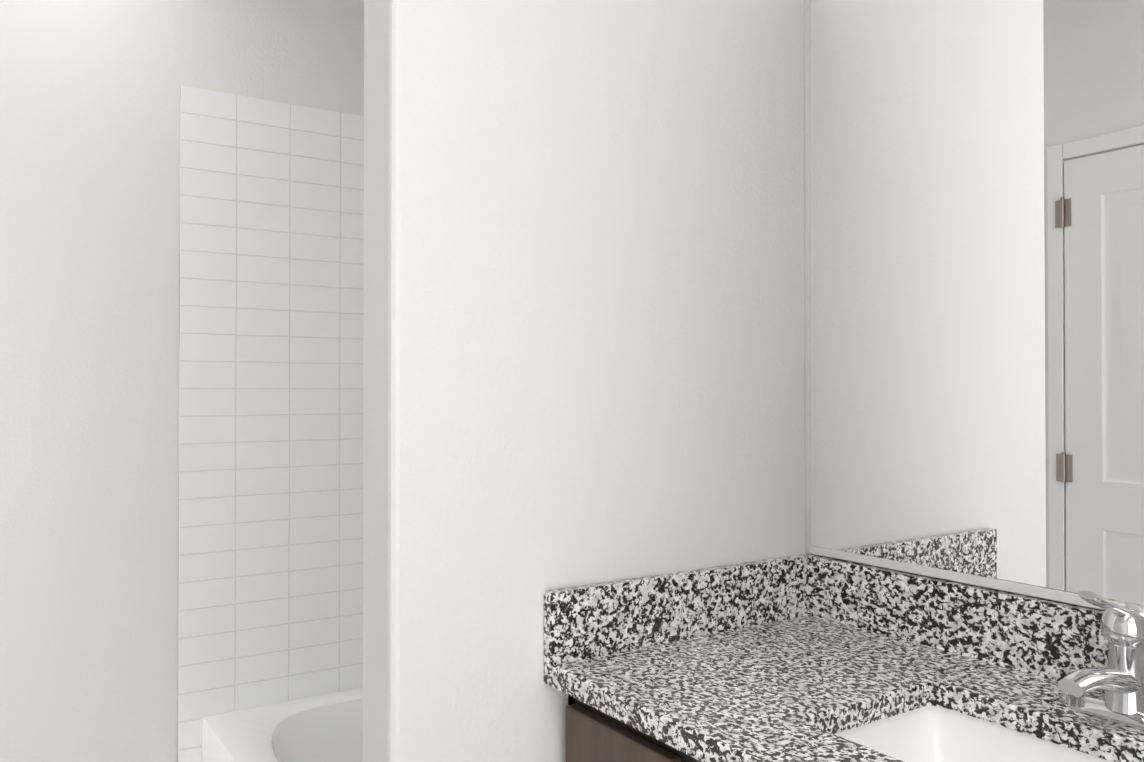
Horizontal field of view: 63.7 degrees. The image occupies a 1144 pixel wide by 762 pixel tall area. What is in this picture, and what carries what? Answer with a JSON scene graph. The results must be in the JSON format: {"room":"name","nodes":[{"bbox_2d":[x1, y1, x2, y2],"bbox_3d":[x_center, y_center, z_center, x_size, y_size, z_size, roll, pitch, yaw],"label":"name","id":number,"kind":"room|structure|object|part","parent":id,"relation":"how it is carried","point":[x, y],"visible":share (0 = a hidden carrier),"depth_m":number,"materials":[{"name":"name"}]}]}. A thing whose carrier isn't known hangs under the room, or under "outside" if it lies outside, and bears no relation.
{"room":"bathroom","nodes":[
{"label":"bathroom","id":0,"kind":"room"},
{"bbox_2d":[0,0,363,761],"bbox_3d":[-1.603,-0.042,2.275,2.741,2.740,0.120,0,-1,-34],"label":"wall","id":1,"kind":"structure","parent":0,"point":[88,340],"depth_m":2.44,"materials":[{"name":"paint"}]},
{"bbox_2d":[177,85,363,761],"bbox_3d":[-0.755,0.257,2.756,0.789,2.148,0.008,0,-1,-34],"label":"wall tile","id":2,"kind":"structure","parent":1,"relation":"attached to","point":[266,405],"depth_m":2.67,"materials":[{"name":"tile"}]},
{"bbox_2d":[363,0,805,761],"bbox_3d":[0.063,-0.049,1.508,0.809,2.740,0.115,0,-1,-34],"label":"wall","id":3,"kind":"structure","parent":0,"point":[583,348],"depth_m":1.38,"materials":[{"name":"paint"}]},
{"bbox_2d":[805,0,1143,610],"bbox_3d":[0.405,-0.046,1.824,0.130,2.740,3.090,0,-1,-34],"label":"mirror","id":4,"kind":"object","parent":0,"point":[977,292],"depth_m":1.39,"materials":[{"name":"clear glass"}]},
{"bbox_3d":[-0.729,1.346,1.060,2.871,0.060,3.090,0,-1,-34],"label":"floor","id":5,"kind":"structure","parent":0,"visible":0},
{"bbox_2d":[202,687,362,761],"bbox_3d":[-0.333,1.129,2.165,0.726,0.395,1.429,0,-1,-34],"label":"bathtub","id":6,"kind":"object","parent":5,"relation":"on","point":[325,728],"visible":0.38,"depth_m":2.60,"materials":[{"name":"ceramic"}]},
{"bbox_2d":[544,553,1143,761],"bbox_3d":[0.551,0.780,0.979,0.568,1.071,1.290,0,-1,-34],"label":"bathroom vanity","id":7,"kind":"object","parent":5,"relation":"on","point":[808,657],"visible":1,"depth_m":1.29,"materials":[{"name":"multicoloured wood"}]},
{"bbox_3d":[0.065,0.554,1.261,0.020,0.154,0.243,0,-1,-34],"label":"drawer","id":8,"kind":"part","parent":7,"relation":"part of","materials":[{"name":"brown wood"}]},
{"bbox_2d":[777,698,1143,761],"bbox_3d":[0.509,0.514,1.012,0.325,0.142,0.502,0,-1,-34],"label":"sink","id":9,"kind":"object","parent":7,"relation":"in","point":[920,729],"depth_m":1.21,"materials":[{"name":"white ceramic"}]},
{"bbox_2d":[1057,590,1143,740],"bbox_3d":[0.638,0.329,1.098,0.165,0.167,0.166,0,-1,-34],"label":"faucet","id":10,"kind":"object","parent":7,"relation":"on","point":[1117,714],"depth_m":1.10,"materials":[{"name":"silver metal"}]}
]}

